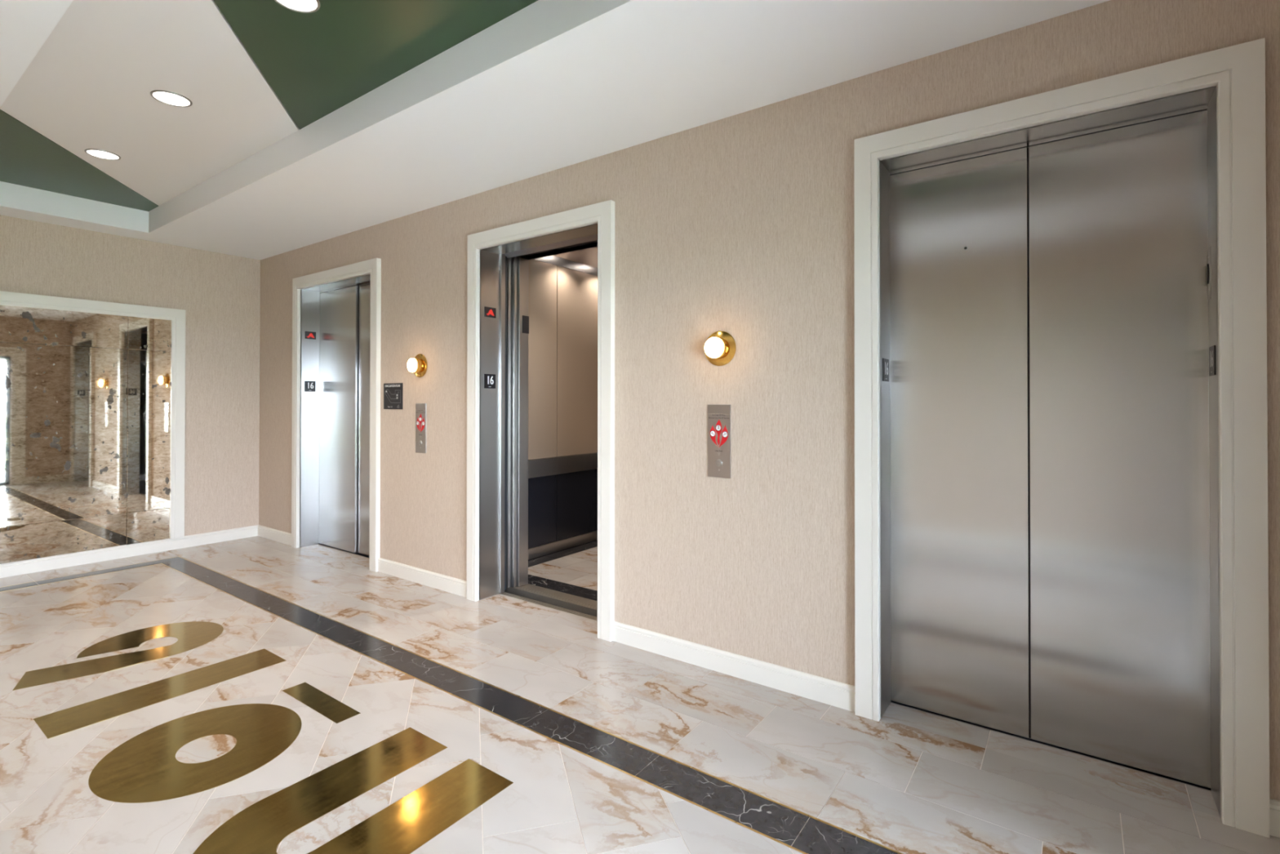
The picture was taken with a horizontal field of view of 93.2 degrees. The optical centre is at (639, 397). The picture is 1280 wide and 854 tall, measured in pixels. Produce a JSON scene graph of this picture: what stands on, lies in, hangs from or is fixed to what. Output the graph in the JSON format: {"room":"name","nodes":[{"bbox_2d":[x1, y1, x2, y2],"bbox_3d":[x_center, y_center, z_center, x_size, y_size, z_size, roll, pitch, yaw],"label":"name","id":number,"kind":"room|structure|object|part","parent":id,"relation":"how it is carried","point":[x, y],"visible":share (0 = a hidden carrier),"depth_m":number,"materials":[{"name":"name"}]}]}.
{"room":"lobby","nodes":[
{"label":"lobby","id":0,"kind":"room"},
{"bbox_2d":[0,214,260,535],"bbox_3d":[-5.004,-0.158,4.908,0.200,3.135,3.428,0,0,36],"label":"wall","id":1,"kind":"structure","parent":0,"point":[219,294],"depth_m":5.81,"materials":[{"name":"paint"}]},
{"bbox_2d":[0,290,185,564],"bbox_3d":[-4.845,0.237,4.926,0.042,2.127,1.902,0,0,36],"label":"wall mirror","id":2,"kind":"object","parent":1,"relation":"attached to","point":[92,393],"visible":1,"depth_m":5.13,"materials":[{"name":"beige mirror"}]},
{"bbox_3d":[-4.845,1.159,4.920,0.024,0.280,1.058,0,0,36],"label":"mirror pane","id":3,"kind":"part","parent":2,"relation":"part of","materials":[{"name":"clear glass"}]},
{"bbox_3d":[-4.848,0.294,4.928,0.016,1.446,1.058,0,0,36],"label":"mirror pane","id":4,"kind":"part","parent":2,"relation":"part of","materials":[{"name":"clear glass"}]},
{"bbox_3d":[-4.847,-0.576,4.934,0.017,0.290,1.058,0,0,36],"label":"mirror pane","id":5,"kind":"part","parent":2,"relation":"part of","materials":[{"name":"clear glass"}]},
{"bbox_3d":[-4.445,1.163,5.481,0.018,0.280,0.317,0,0,36],"label":"mirror pane","id":6,"kind":"part","parent":2,"relation":"part of","materials":[{"name":"clear glass"}]},
{"bbox_3d":[-4.445,0.298,5.487,0.016,1.446,0.317,0,0,36],"label":"mirror pane","id":7,"kind":"part","parent":2,"relation":"part of","materials":[{"name":"clear glass"}]},
{"bbox_3d":[-4.444,-0.572,5.493,0.017,0.290,0.317,0,0,36],"label":"mirror pane","id":8,"kind":"part","parent":2,"relation":"part of","materials":[{"name":"clear glass"}]},
{"bbox_2d":[0,524,258,577],"bbox_3d":[-4.916,1.354,4.834,0.018,0.109,3.428,0,0,36],"label":"baseboard","id":9,"kind":"structure","parent":1,"relation":"attached to","point":[35,565],"depth_m":5.31,"materials":[{"name":"white wood"}]},
{"bbox_2d":[0,0,1110,260],"bbox_3d":[-1.900,-1.680,2.682,7.448,0.484,3.428,0,0,36],"label":"ceiling","id":10,"kind":"structure","parent":0,"point":[551,85],"depth_m":2.90,"materials":[{"name":"white paint"}]},
{"bbox_2d":[0,109,158,211],"bbox_3d":[-3.910,-1.620,4.266,1.687,0.014,1.182,0,0,36],"label":"ceiling panel","id":11,"kind":"object","parent":10,"relation":"attached to","point":[28,158],"visible":1,"depth_m":4.31,"materials":[{"name":"green paint"}]},
{"bbox_2d":[0,0,298,205],"bbox_3d":[-2.815,-1.624,3.476,3.871,0.014,1.182,0,0,36],"label":"ceiling panel","id":12,"kind":"object","parent":10,"relation":"attached to","point":[91,82],"visible":0.9,"depth_m":3.24,"materials":[{"name":"white paint"}]},
{"bbox_2d":[84,148,120,159],"bbox_3d":[-3.569,-1.612,4.024,0.182,0.006,0.182,0,0,36],"label":"recessed light","id":13,"kind":"object","parent":12,"relation":"attached to","point":[103,154],"visible":1,"depth_m":4.03,"materials":[{"name":"grey"}]},
{"bbox_2d":[150,89,192,106],"bbox_3d":[-2.538,-1.616,3.281,0.182,0.006,0.182,0,0,36],"label":"recessed light","id":14,"kind":"object","parent":12,"relation":"attached to","point":[170,98],"visible":1,"depth_m":3.28,"materials":[{"name":"grey"}]},
{"bbox_2d":[213,0,537,129],"bbox_3d":[-0.832,-1.632,2.046,3.865,0.014,1.182,0,0,36],"label":"ceiling panel","id":15,"kind":"object","parent":10,"relation":"attached to","point":[317,64],"visible":1,"depth_m":2.74,"materials":[{"name":"green paint"}]},
{"bbox_2d":[274,0,319,13],"bbox_3d":[-1.403,-1.621,2.463,0.182,0.006,0.182,0,0,36],"label":"recessed light","id":16,"kind":"object","parent":15,"relation":"attached to","point":[298,6],"visible":1,"depth_m":2.50,"materials":[{"name":"grey"}]},
{"bbox_2d":[0,535,1279,853],"bbox_3d":[-1.806,1.457,2.666,7.698,0.121,3.650,0,0,36],"label":"floor","id":17,"kind":"structure","parent":0,"point":[908,780],"depth_m":2.45,"materials":[{"name":"beige stone"}]},
{"bbox_2d":[12,621,223,690],"bbox_3d":[-2.861,1.402,3.363,0.612,0.004,0.924,0,0,36],"label":"inlay","id":18,"kind":"object","parent":17,"relation":"on","point":[190,635],"visible":1,"depth_m":3.34,"materials":[{"name":"gold metal"}]},
{"bbox_2d":[33,648,285,738],"bbox_3d":[-2.258,1.399,2.926,0.263,0.004,0.922,0,0,36],"label":"inlay","id":19,"kind":"object","parent":17,"relation":"on","point":[64,721],"visible":1,"depth_m":2.85,"materials":[{"name":"gold metal"}]},
{"bbox_2d":[88,682,360,802],"bbox_3d":[-1.696,1.397,2.489,0.683,0.004,0.848,0,0,36],"label":"inlay","id":20,"kind":"object","parent":17,"relation":"on","point":[145,767],"visible":1,"depth_m":2.40,"materials":[{"name":"gold metal"}]},
{"bbox_2d":[193,727,513,853],"bbox_3d":[-0.976,1.394,2.014,0.640,0.004,0.897,0,0,36],"label":"inlay","id":21,"kind":"object","parent":17,"relation":"on","point":[403,826],"visible":1,"depth_m":2.06,"materials":[{"name":"gold metal"}]},
{"bbox_2d":[258,0,1279,800],"bbox_3d":[-0.849,-0.160,4.132,7.848,3.135,0.172,0,0,36],"label":"wall","id":22,"kind":"structure","parent":0,"point":[741,225],"depth_m":3.08,"materials":[{"name":"paint"}]},
{"bbox_2d":[299,274,370,557],"bbox_3d":[-2.628,0.196,5.460,1.450,2.498,0.257,0,0,36],"label":"elevator door","id":23,"kind":"structure","parent":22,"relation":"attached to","point":[335,317],"depth_m":5.68,"materials":[{"name":"metal"}]},
{"bbox_3d":[-3.156,-0.106,5.794,0.004,0.101,0.101,0,0,36],"label":"floor number plate","id":24,"kind":"part","parent":23,"relation":"part of","materials":[{"name":"black plastic"}]},
{"bbox_3d":[-2.852,0.183,5.702,0.702,2.450,0.033,0,0,36],"label":"door","id":25,"kind":"part","parent":23,"relation":"part of","materials":[{"name":"silver metal"}]},
{"bbox_3d":[-2.285,0.181,5.322,0.633,2.450,0.034,0,0,36],"label":"door","id":26,"kind":"part","parent":23,"relation":"part of","materials":[{"name":"silver metal"}]},
{"bbox_2d":[291,257,381,571],"bbox_3d":[-2.708,0.142,5.343,1.436,2.544,0.042,0,0,36],"label":"trim","id":27,"kind":"structure","parent":22,"relation":"attached to","point":[372,267],"depth_m":4.96,"materials":[{"name":"white wood"}]},
{"bbox_2d":[383,382,402,408],"bbox_3d":[-1.969,-0.009,4.828,0.258,0.206,0.007,0,0,36],"label":"sign","id":28,"kind":"object","parent":22,"relation":"attached to","point":[393,392],"visible":1,"depth_m":4.82,"materials":[{"name":"black plastic"}]},
{"bbox_2d":[407,353,427,377],"bbox_3d":[-1.702,-0.242,4.587,0.180,0.180,0.089,0,0,36],"label":"wall sconce","id":29,"kind":"object","parent":22,"relation":"attached to","point":[418,365],"visible":1,"depth_m":4.57,"materials":[{"name":"gold metal"}]},
{"bbox_2d":[415,403,426,453],"bbox_3d":[-1.669,0.233,4.607,0.132,0.376,0.012,0,0,36],"label":"panel","id":30,"kind":"object","parent":22,"relation":"attached to","point":[420,408],"visible":1,"depth_m":4.60,"materials":[{"name":"metal"}]},
{"bbox_3d":[-1.667,0.069,4.611,0.132,0.048,0.006,0,0,36],"label":"header plate","id":31,"kind":"part","parent":30,"relation":"part of","materials":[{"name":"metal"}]},
{"bbox_2d":[479,223,597,621],"bbox_3d":[-0.789,0.179,4.159,1.792,2.518,0.297,0,0,36],"label":"entrance","id":32,"kind":"object","parent":22,"relation":"attached to","point":[493,260],"visible":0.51,"depth_m":4.30,"materials":[{"name":"metal"}]},
{"bbox_3d":[-1.062,-0.114,4.284,0.004,0.101,0.101,0,0,36],"label":"floor number plate","id":33,"kind":"part","parent":32,"relation":"part of","materials":[{"name":"black plastic"}]},
{"bbox_3d":[-1.217,0.179,4.528,0.566,2.454,0.039,0,0,36],"label":"door","id":34,"kind":"part","parent":32,"relation":"part of","materials":[{"name":"metal"}]},
{"bbox_3d":[-1.202,0.179,4.578,0.532,2.454,0.034,0,0,36],"label":"door","id":35,"kind":"part","parent":32,"relation":"part of","materials":[{"name":"metal"}]},
{"bbox_2d":[466,200,614,641],"bbox_3d":[-0.678,0.134,3.880,1.284,2.544,0.042,0,0,36],"label":"trim","id":36,"kind":"structure","parent":22,"relation":"attached to","point":[602,214],"depth_m":3.54,"materials":[{"name":"white wood"}]},
{"bbox_2d":[707,404,730,478],"bbox_3d":[0.405,0.224,3.112,0.132,0.376,0.012,0,0,36],"label":"panel","id":37,"kind":"object","parent":22,"relation":"attached to","point":[718,415],"visible":1,"depth_m":3.11,"materials":[{"name":"metal"}]},
{"bbox_3d":[0.407,0.060,3.115,0.132,0.048,0.006,0,0,36],"label":"header plate","id":38,"kind":"part","parent":37,"relation":"part of","materials":[{"name":"metal"}]},
{"bbox_2d":[704,330,736,365],"bbox_3d":[0.389,-0.251,3.080,0.180,0.180,0.089,0,0,36],"label":"wall sconce","id":39,"kind":"object","parent":22,"relation":"attached to","point":[720,348],"visible":1,"depth_m":3.07,"materials":[{"name":"gold metal"}]},
{"bbox_2d":[257,524,1279,837],"bbox_3d":[-0.898,1.353,4.040,7.430,0.109,0.018,0,0,36],"label":"baseboard","id":40,"kind":"structure","parent":22,"relation":"attached to","point":[818,688],"depth_m":3.12,"materials":[{"name":"white wood"}]},
{"bbox_2d":[880,85,1220,816],"bbox_3d":[1.558,0.179,2.429,1.280,2.498,0.237,0,0,36],"label":"elevator","id":41,"kind":"object","parent":22,"relation":"attached to","point":[1049,445],"visible":0.92,"depth_m":2.41,"materials":[{"name":"metal"}]},
{"bbox_3d":[1.105,-0.123,2.722,0.004,0.101,0.101,0,0,36],"label":"floor number plate","id":42,"kind":"part","parent":41,"relation":"part of","materials":[{"name":"black plastic"}]},
{"bbox_3d":[1.361,0.167,2.665,0.585,2.450,0.034,0,0,36],"label":"door","id":43,"kind":"part","parent":41,"relation":"part of","materials":[{"name":"silver metal"}]},
{"bbox_3d":[1.843,0.165,2.318,0.589,2.450,0.034,0,0,36],"label":"door","id":44,"kind":"part","parent":41,"relation":"part of","materials":[{"name":"silver metal"}]},
{"bbox_2d":[1206,263,1208,284],"bbox_3d":[2.015,-0.438,2.149,0.004,0.072,0.025,0,0,36],"label":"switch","id":45,"kind":"object","parent":41,"relation":"attached to","point":[1207,264],"depth_m":2.14,"materials":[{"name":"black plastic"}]},
{"bbox_2d":[1208,246,1211,301],"bbox_3d":[2.012,-0.436,2.139,0.002,0.185,0.049,0,0,36],"label":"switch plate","id":46,"kind":"object","parent":41,"relation":"attached to","point":[1209,247],"depth_m":2.13,"materials":[{"name":"metal"}]},
{"bbox_3d":[1.978,-0.126,2.093,0.004,0.101,0.101,0,0,36],"label":"floor number plate","id":47,"kind":"part","parent":41,"relation":"part of","materials":[{"name":"black plastic"}]},
{"bbox_2d":[853,37,1270,837],"bbox_3d":[1.485,0.126,2.320,1.289,2.544,0.042,0,0,36],"label":"trim","id":48,"kind":"structure","parent":22,"relation":"attached to","point":[1237,72],"depth_m":1.98,"materials":[{"name":"white wood"}]},
{"bbox_3d":[-0.062,-0.061,5.002,8.150,3.450,2.259,0,0,36],"label":"trim","id":49,"kind":"structure","parent":0,"visible":0},
{"bbox_2d":[504,240,597,617],"bbox_3d":[-0.057,0.054,5.000,1.960,2.820,1.914,0,0,36],"label":"car","id":50,"kind":"object","parent":49,"relation":"in","point":[552,488],"visible":0.24,"depth_m":5.42,"materials":[{"name":"metal"}]},
{"bbox_3d":[-1.186,0.180,4.648,0.538,2.454,0.024,0,0,36],"label":"car door","id":51,"kind":"part","parent":50,"relation":"part of","materials":[{"name":"metal"}]},
{"bbox_3d":[-1.155,0.180,4.668,0.566,2.454,0.024,0,0,36],"label":"car door","id":52,"kind":"part","parent":50,"relation":"part of","materials":[{"name":"metal"}]},
{"bbox_3d":[-0.885,0.039,4.557,0.034,2.737,0.093,0,0,36],"label":"return panel","id":53,"kind":"part","parent":50,"relation":"part of","materials":[{"name":"metal"}]},
{"bbox_3d":[-1.013,-0.336,5.224,0.012,1.755,0.837,0,0,36],"label":"panel","id":54,"kind":"part","parent":50,"relation":"part of","materials":[{"name":"beige laminate"}]},
{"bbox_3d":[-1.015,1.009,5.216,0.010,0.612,0.837,0,0,36],"label":"panel","id":55,"kind":"part","parent":50,"relation":"part of","materials":[{"name":"black laminate"}]},
{"bbox_3d":[-0.582,1.433,4.315,1.800,0.052,0.136,0,0,36],"label":"car sill","id":56,"kind":"part","parent":50,"relation":"part of","materials":[{"name":"silver metal"}]},
{"bbox_3d":[-0.753,1.366,5.572,0.016,0.094,1.725,0,0,36],"label":"kick plate","id":57,"kind":"part","parent":50,"relation":"part of","materials":[{"name":"metal"}]},
{"bbox_3d":[-0.748,0.626,5.574,0.026,0.157,1.725,0,0,36],"label":"bumper rail","id":58,"kind":"part","parent":50,"relation":"part of","materials":[{"name":"metal"}]},
{"bbox_3d":[-0.506,-0.331,5.927,0.012,1.755,0.881,0,0,36],"label":"panel","id":59,"kind":"part","parent":50,"relation":"part of","materials":[{"name":"beige laminate"}]},
{"bbox_3d":[-0.508,1.014,5.918,0.010,0.612,0.881,0,0,36],"label":"panel","id":60,"kind":"part","parent":50,"relation":"part of","materials":[{"name":"black laminate"}]}
]}

